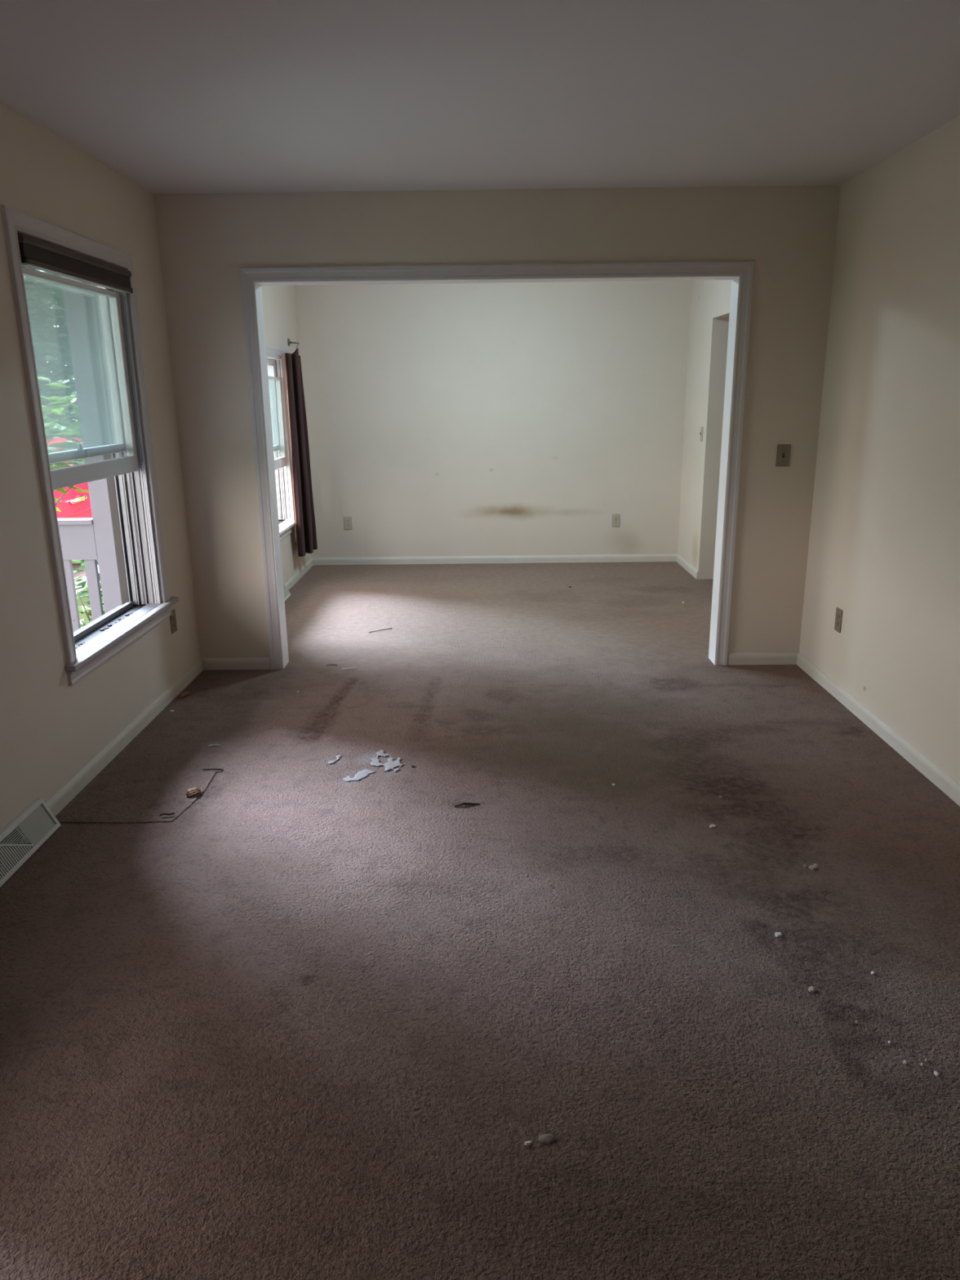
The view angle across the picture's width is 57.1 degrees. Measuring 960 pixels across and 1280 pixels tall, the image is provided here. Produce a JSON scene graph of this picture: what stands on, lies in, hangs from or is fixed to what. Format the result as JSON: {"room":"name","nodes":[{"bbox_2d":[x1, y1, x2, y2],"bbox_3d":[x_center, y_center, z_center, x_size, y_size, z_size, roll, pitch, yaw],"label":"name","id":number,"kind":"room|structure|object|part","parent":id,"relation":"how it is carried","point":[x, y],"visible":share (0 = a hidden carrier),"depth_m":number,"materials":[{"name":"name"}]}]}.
{"room":"empty living room","nodes":[
{"label":"empty living room","id":0,"kind":"room"},
{"bbox_2d":[0,102,311,831],"bbox_3d":[-1.654,-0.579,3.301,0.200,2.540,9.094,-1,16,0],"label":"wall","id":1,"kind":"structure","parent":0,"point":[51,728],"depth_m":3.36,"materials":[{"name":"beige paint"}]},
{"bbox_2d":[0,204,179,685],"bbox_3d":[-1.676,-0.794,3.730,0.255,1.692,1.197,-1,16,0],"label":"window","id":2,"kind":"structure","parent":1,"relation":"in","point":[124,467],"depth_m":4.00,"materials":[{"name":"paint"}]},
{"bbox_3d":[-1.582,-0.688,3.191,0.018,1.608,0.068,-1,16,0],"label":"casing","id":3,"kind":"part","parent":2,"relation":"part of","materials":[{"name":"paint"}]},
{"bbox_3d":[-1.589,-1.570,3.486,0.018,0.068,1.113,-1,16,0],"label":"casing","id":4,"kind":"part","parent":2,"relation":"part of","materials":[{"name":"paint"}]},
{"bbox_2d":[17,232,133,293],"bbox_3d":[-1.588,-1.483,3.511,0.040,0.098,0.968,-1,16,0],"label":"window blind","id":5,"kind":"object","parent":2,"relation":"attached to","point":[35,253],"visible":0.84,"depth_m":3.40,"materials":[{"name":"brown fabric"}]},
{"bbox_3d":[-1.588,-1.447,3.521,0.032,0.017,0.959,-1,16,0],"label":"rail","id":6,"kind":"part","parent":5,"relation":"part of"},
{"bbox_3d":[-1.639,-1.057,3.630,0.034,0.790,0.945,-1,16,0],"label":"sash","id":7,"kind":"part","parent":2,"relation":"part of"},
{"bbox_3d":[-1.681,-1.144,3.606,0.034,0.788,0.945,-1,16,0],"label":"sash","id":8,"kind":"part","parent":2,"relation":"part of","materials":[{"name":"white plastic"}]},
{"bbox_3d":[-1.728,-0.053,3.912,0.020,0.024,0.965,-1,16,0],"label":"storm rail","id":9,"kind":"part","parent":2,"relation":"part of","materials":[{"name":"metal"}]},
{"bbox_3d":[-1.771,-0.794,3.705,0.035,1.640,1.077,-1,16,0],"label":"casing","id":10,"kind":"part","parent":2,"relation":"part of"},
{"bbox_3d":[-1.718,-0.034,3.917,0.153,0.016,0.973,-1,16,0],"label":"sill","id":11,"kind":"part","parent":2,"relation":"part of","materials":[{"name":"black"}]},
{"bbox_3d":[-1.578,-0.970,4.197,0.018,1.608,0.068,-1,16,0],"label":"casing","id":12,"kind":"part","parent":2,"relation":"part of","materials":[{"name":"paint"}]},
{"bbox_2d":[17,657,203,843],"bbox_3d":[-1.577,0.931,2.159,0.013,0.087,5.842,-1,16,0],"label":"baseboard","id":13,"kind":"structure","parent":1,"relation":"attached to","point":[79,781],"depth_m":3.81,"materials":[{"name":"paint"}]},
{"bbox_2d":[169,608,177,633],"bbox_3d":[-1.571,-0.096,4.525,0.009,0.115,0.071,-1,16,0],"label":"wall outlet","id":14,"kind":"object","parent":1,"relation":"attached to","point":[173,619],"visible":1,"depth_m":4.52,"materials":[{"name":"beige plastic"}]},
{"bbox_2d":[266,345,294,540],"bbox_3d":[-1.627,-1.396,6.385,0.255,1.417,1.805,-1,16,0],"label":"window","id":15,"kind":"structure","parent":1,"relation":"in","point":[282,473],"depth_m":7.04,"materials":[{"name":"paint"}]},
{"bbox_3d":[-1.632,-1.661,6.285,0.034,0.688,1.553,-1,16,0],"label":"sash","id":16,"kind":"part","parent":15,"relation":"part of","materials":[{"name":"white paint"}]},
{"bbox_3d":[-1.538,-2.039,6.178,0.018,0.068,1.721,-1,16,0],"label":"casing","id":17,"kind":"part","parent":15,"relation":"part of","materials":[{"name":"paint"}]},
{"bbox_3d":[-1.588,-1.537,6.319,0.034,0.690,1.553,-1,16,0],"label":"sash","id":18,"kind":"part","parent":15,"relation":"part of","materials":[{"name":"white paint"}]},
{"bbox_2d":[287,338,299,346],"bbox_3d":[-1.499,-2.389,7.106,0.090,0.079,0.059,-1,16,0],"label":"curtain bracket","id":19,"kind":"object","parent":1,"relation":"attached to","point":[289,342],"visible":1,"depth_m":7.09,"materials":[{"name":"silver metal"}]},
{"bbox_3d":[-1.478,-2.336,7.030,0.074,0.047,0.157,-1,16,0],"label":"wire","id":20,"kind":"object","parent":19,"relation":"hanging from","visible":0},
{"bbox_2d":[280,347,317,556],"bbox_3d":[-1.442,-1.503,7.111,0.094,1.617,0.473,1,16,4],"label":"curtain","id":21,"kind":"object","parent":20,"relation":"hanging from","point":[305,534],"visible":1,"depth_m":7.04,"materials":[{"name":"brown fabric"}]},
{"bbox_2d":[284,558,313,590],"bbox_3d":[-1.521,-0.295,6.533,0.013,0.087,2.996,-1,16,0],"label":"baseboard","id":22,"kind":"structure","parent":1,"relation":"attached to","point":[294,579],"depth_m":7.38,"materials":[{"name":"paint"}]},
{"bbox_2d":[0,561,959,1279],"bbox_3d":[0.683,0.511,3.668,4.559,0.012,8.994,-1,16,0],"label":"floor","id":23,"kind":"structure","parent":0,"point":[304,1022],"depth_m":2.35,"materials":[{"name":"carpet"}]},
{"bbox_2d":[0,797,61,887],"bbox_3d":[-1.544,0.700,2.860,0.072,0.114,0.620,-1,16,0],"label":"floor vent","id":24,"kind":"object","parent":23,"relation":"in","point":[37,823],"visible":1,"depth_m":2.98,"materials":[{"name":"metal"}]},
{"bbox_3d":[-1.541,0.643,3.068,0.045,0.082,0.161,-1,16,0],"label":"panel","id":25,"kind":"part","parent":24,"relation":"part of","materials":[{"name":"white metal"}]},
{"bbox_2d":[58,770,216,823],"bbox_3d":[-1.302,0.601,3.412,0.455,0.008,0.465,-1,16,0],"label":"carpet patch","id":26,"kind":"object","parent":23,"relation":"on","point":[119,797],"visible":0.88,"depth_m":3.39,"materials":[{"name":"carpet"}]},
{"bbox_2d":[160,812,174,815],"bbox_3d":[-1.145,0.637,3.228,0.053,0.009,0.012,-4,16,-12],"label":"twig","id":27,"kind":"object","parent":26,"relation":"on","point":[173,813],"visible":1,"depth_m":3.23,"materials":[{"name":"black wood"}]},
{"bbox_2d":[186,787,200,796],"bbox_3d":[-1.106,0.587,3.406,0.046,0.019,0.050,-1,16,0],"label":"dry leaf","id":28,"kind":"object","parent":26,"relation":"on","point":[190,791],"visible":1,"depth_m":3.41,"materials":[{"name":"brown plant"}]},
{"bbox_2d":[180,692,190,697],"bbox_3d":[-1.510,0.280,4.520,0.041,0.019,0.058,-1,16,0],"label":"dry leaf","id":29,"kind":"object","parent":23,"relation":"on","point":[183,694],"visible":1,"depth_m":4.52,"materials":[{"name":"brown plant"}]},
{"bbox_2d":[203,768,223,770],"bbox_3d":[-1.095,0.531,3.623,0.087,0.011,0.012,0,16,4],"label":"twig","id":30,"kind":"object","parent":23,"relation":"on","point":[208,768],"visible":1,"depth_m":3.62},
{"bbox_2d":[283,582,290,600],"bbox_3d":[-1.492,-0.313,6.472,0.072,0.114,0.620,-1,16,0],"label":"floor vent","id":31,"kind":"object","parent":23,"relation":"in","point":[286,594],"visible":0.05,"depth_m":6.72,"materials":[{"name":"metal"}]},
{"bbox_3d":[-1.489,-0.370,6.680,0.045,0.082,0.161,-1,16,0],"label":"panel","id":32,"kind":"part","parent":31,"relation":"part of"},
{"bbox_2d":[328,755,342,764],"bbox_3d":[-0.610,0.504,3.722,0.034,0.003,0.102,6,17,21],"label":"residue","id":33,"kind":"object","parent":23,"relation":"on","point":[338,757],"visible":1,"depth_m":3.72,"materials":[{"name":"white paper"}]},
{"bbox_2d":[342,749,403,781],"bbox_3d":[-0.412,0.525,3.637,0.176,0.005,0.336,5,17,21],"label":"paper scraps","id":34,"kind":"object","parent":23,"relation":"on","point":[391,764],"visible":1,"depth_m":3.65,"materials":[{"name":"white paper"}]},
{"bbox_2d":[454,802,479,807],"bbox_3d":[-0.048,0.611,3.295,0.098,0.014,0.010,-4,16,-12],"label":"twig","id":35,"kind":"object","parent":23,"relation":"on","point":[462,803],"visible":1,"depth_m":3.29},
{"bbox_2d":[524,1140,532,1145],"bbox_3d":[0.099,1.030,1.808,0.016,0.006,0.008,-1,16,0],"label":"chip","id":36,"kind":"object","parent":23,"relation":"on","point":[526,1143],"visible":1,"depth_m":1.81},
{"bbox_2d":[537,1133,555,1143],"bbox_3d":[0.138,1.026,1.819,0.038,0.008,0.024,-1,16,0],"label":"clump","id":37,"kind":"object","parent":23,"relation":"on","point":[545,1138],"visible":1,"depth_m":1.81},
{"bbox_2d":[774,932,782,937],"bbox_3d":[0.842,0.830,2.489,0.020,0.007,0.016,-1,16,0],"label":"chip","id":38,"kind":"object","parent":23,"relation":"on","point":[776,934],"visible":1,"depth_m":2.49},
{"bbox_2d":[808,986,815,992],"bbox_3d":[0.850,0.894,2.261,0.016,0.007,0.020,12,20,39],"label":"crumb","id":39,"kind":"object","parent":23,"relation":"on","point":[811,988],"visible":1,"depth_m":2.26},
{"bbox_2d":[808,865,817,869],"bbox_3d":[1.072,0.730,2.837,0.026,0.007,0.020,-9,18,-28],"label":"flake","id":40,"kind":"object","parent":23,"relation":"on","point":[811,867],"visible":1,"depth_m":2.83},
{"bbox_2d":[0,0,959,194],"bbox_3d":[0.044,-1.470,1.481,3.641,0.120,6.085,-1,16,0],"label":"ceiling","id":41,"kind":"structure","parent":0,"point":[171,96],"depth_m":2.86,"materials":[{"name":"white paint"}]},
{"bbox_2d":[294,280,691,557],"bbox_3d":[0.096,-1.841,7.734,3.589,2.540,0.140,-1,16,0],"label":"wall","id":42,"kind":"structure","parent":0,"point":[493,419],"depth_m":7.63,"materials":[{"name":"beige paint"}]},
{"bbox_2d":[343,516,352,529],"bbox_3d":[-1.180,-1.045,7.885,0.071,0.115,0.009,-1,16,0],"label":"wall outlet","id":43,"kind":"object","parent":42,"relation":"attached to","point":[347,520],"visible":1,"depth_m":7.88,"materials":[{"name":"beige plastic"}]},
{"bbox_2d":[311,554,677,564],"bbox_3d":[0.131,-0.716,7.969,3.304,0.087,0.013,-1,16,0],"label":"baseboard","id":44,"kind":"structure","parent":42,"relation":"attached to","point":[606,557],"depth_m":7.96,"materials":[{"name":"paint"}]},
{"bbox_2d":[611,513,619,526],"bbox_3d":[1.211,-1.067,7.868,0.071,0.115,0.009,-1,16,0],"label":"wall outlet","id":45,"kind":"object","parent":42,"relation":"attached to","point":[615,517],"visible":1,"depth_m":7.87,"materials":[{"name":"beige plastic"}]},
{"bbox_2d":[154,185,840,659],"bbox_3d":[0.073,-0.993,4.710,3.641,2.540,0.123,-1,16,0],"label":"wall","id":46,"kind":"structure","parent":0,"point":[788,233],"depth_m":4.43,"materials":[{"name":"beige paint"}]},
{"bbox_2d":[202,657,271,670],"bbox_3d":[-1.369,0.143,4.964,0.377,0.087,0.013,-1,16,0],"label":"baseboard","id":47,"kind":"structure","parent":46,"relation":"attached to","point":[249,663],"depth_m":4.96,"materials":[{"name":"paint"}]},
{"bbox_2d":[239,261,754,669],"bbox_3d":[0.094,-0.869,4.745,2.566,2.122,0.158,-1,16,0],"label":"door frame","id":48,"kind":"structure","parent":46,"relation":"attached to","point":[740,273],"depth_m":4.53,"materials":[{"name":"paint"}]},
{"bbox_3d":[-1.156,-0.838,4.686,0.068,2.122,0.018,-1,16,0],"label":"casing","id":49,"kind":"part","parent":48,"relation":"part of","materials":[{"name":"paint"}]},
{"bbox_3d":[0.082,-1.839,4.400,2.566,0.068,0.018,-1,16,0],"label":"casing","id":50,"kind":"part","parent":48,"relation":"part of","materials":[{"name":"paint"}]},
{"bbox_3d":[1.342,-0.862,4.668,0.068,2.122,0.018,-1,16,0],"label":"casing","id":51,"kind":"part","parent":48,"relation":"part of","materials":[{"name":"paint"}]},
{"bbox_2d":[727,652,797,665],"bbox_3d":[1.581,0.115,4.943,0.383,0.087,0.013,-1,16,0],"label":"baseboard","id":52,"kind":"structure","parent":46,"relation":"attached to","point":[769,658],"depth_m":4.93,"materials":[{"name":"paint"}]},
{"bbox_2d":[775,444,791,466],"bbox_3d":[1.596,-0.969,4.636,0.071,0.115,0.019,-1,16,0],"label":"light switch","id":53,"kind":"object","parent":46,"relation":"attached to","point":[783,455],"visible":1,"depth_m":4.64,"materials":[{"name":"beige plastic"}]},
{"bbox_2d":[677,115,959,784],"bbox_3d":[1.818,-0.612,3.275,0.137,2.540,9.094,-1,16,0],"label":"wall","id":54,"kind":"structure","parent":0,"point":[884,547],"depth_m":3.84,"materials":[{"name":"beige paint"}]},
{"bbox_2d":[675,554,698,579],"bbox_3d":[1.774,-0.625,7.573,0.013,0.087,0.784,-1,16,0],"label":"baseboard","id":55,"kind":"structure","parent":54,"relation":"attached to","point":[687,566],"depth_m":7.53,"materials":[{"name":"paint"}]},
{"bbox_2d":[699,426,703,441],"bbox_3d":[1.758,-1.641,7.025,0.019,0.115,0.071,-1,16,0],"label":"light switch","id":56,"kind":"object","parent":54,"relation":"attached to","point":[701,427],"visible":1,"depth_m":7.01,"materials":[{"name":"beige plastic"}]},
{"bbox_2d":[834,607,842,633],"bbox_3d":[1.775,-0.098,4.373,0.009,0.115,0.071,-1,16,0],"label":"wall outlet","id":57,"kind":"object","parent":54,"relation":"attached to","point":[838,615],"visible":1,"depth_m":4.36,"materials":[{"name":"beige plastic"}]},
{"bbox_2d":[796,652,959,806],"bbox_3d":[1.766,0.899,2.135,0.013,0.087,5.842,-1,16,0],"label":"baseboard","id":58,"kind":"structure","parent":54,"relation":"attached to","point":[926,766],"depth_m":3.83,"materials":[{"name":"paint"}]},
{"label":"outside","id":59,"kind":"structure","parent":0,"visible":0},
{"bbox_2d":[54,429,103,626],"bbox_3d":[-14.885,-3.226,19.936,90.000,0.001,100.000,-1,16,0],"label":"ground","id":60,"kind":"structure","parent":59,"point":[83,615],"depth_m":9.32,"materials":[{"name":"green plant"}]},
{"bbox_2d":[23,266,75,407],"bbox_3d":[-11.566,-7.171,19.640,5.094,7.723,4.645,-7,17,-22],"label":"tree","id":61,"kind":"object","parent":60,"relation":"on","point":[61,292],"visible":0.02,"depth_m":20.22,"materials":[{"name":"green plant"}]},
{"bbox_2d":[22,265,79,438],"bbox_3d":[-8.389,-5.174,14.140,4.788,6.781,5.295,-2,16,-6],"label":"tree","id":62,"kind":"object","parent":60,"relation":"on","point":[46,348],"visible":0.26,"depth_m":14.80,"materials":[{"name":"green plant"}]},
{"bbox_2d":[37,375,88,511],"bbox_3d":[-3.209,-0.914,6.822,1.259,2.366,1.176,-15,21,-41],"label":"leafy shrub","id":63,"kind":"object","parent":60,"relation":"on","point":[52,424],"visible":0.16,"depth_m":6.61,"materials":[{"name":"green plant"}]},
{"bbox_2d":[71,560,103,620],"bbox_3d":[-3.251,-0.487,7.981,1.023,0.925,0.903,-12,19,-35],"label":"leafy shrub","id":64,"kind":"object","parent":60,"relation":"on","point":[83,584],"visible":0.02,"depth_m":7.74,"materials":[{"name":"green plant"}]},
{"bbox_2d":[76,581,104,627],"bbox_3d":[-2.629,-0.060,6.363,1.096,0.999,1.003,-1,16,0],"label":"leafy shrub","id":65,"kind":"object","parent":60,"relation":"on","point":[82,609],"visible":0.02,"depth_m":6.32,"materials":[{"name":"green plant"}]},
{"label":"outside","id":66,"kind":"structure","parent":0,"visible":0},
{"bbox_3d":[-2.576,0.908,3.039,1.587,0.120,5.340,-1,16,0],"label":"floor","id":67,"kind":"structure","parent":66,"visible":0},
{"bbox_2d":[61,275,122,613],"bbox_3d":[-2.227,-1.234,5.126,0.134,2.870,0.130,-1,16,0],"label":"porch post","id":68,"kind":"object","parent":67,"relation":"on","point":[74,303],"visible":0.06,"depth_m":5.07,"materials":[{"name":"grey paint"}]},
{"bbox_2d":[57,517,103,631],"bbox_3d":[-2.725,-0.306,5.358,0.878,0.850,0.100,-1,16,0],"label":"porch railing","id":69,"kind":"object","parent":68,"relation":"attached to","point":[77,540],"visible":0.22,"depth_m":5.28,"materials":[{"name":"grey paint"}]},
{"bbox_3d":[-2.729,-0.702,5.247,0.878,0.028,0.100,-1,16,0],"label":"cap rail","id":70,"kind":"part","parent":69,"relation":"part of","materials":[{"name":"grey paint"}]},
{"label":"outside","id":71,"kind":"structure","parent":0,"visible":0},
{"bbox_2d":[71,561,100,594],"bbox_3d":[-6.002,-0.892,11.202,3.050,0.020,14.000,-1,16,0],"label":"driveway","id":72,"kind":"structure","parent":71,"point":[79,574],"depth_m":10.76,"materials":[{"name":"grey concrete"}]},
{"bbox_2d":[46,437,92,560],"bbox_3d":[-5.463,-1.416,10.057,1.777,1.588,4.520,-1,16,-2],"label":"car","id":73,"kind":"object","parent":72,"relation":"on","point":[70,507],"visible":0.06,"depth_m":10.14,"materials":[{"name":"red paint"}]},
{"bbox_3d":[-5.514,-2.036,10.309,1.575,0.409,3.068,-1,16,-2],"label":"cabin glass","id":74,"kind":"part","parent":73,"relation":"part of","materials":[{"name":"grey"}]},
{"bbox_3d":[-4.626,-1.625,10.175,0.086,0.068,0.458,-1,16,-2],"label":"door handle","id":75,"kind":"part","parent":73,"relation":"part of","materials":[{"name":"silver metal"}]}
]}

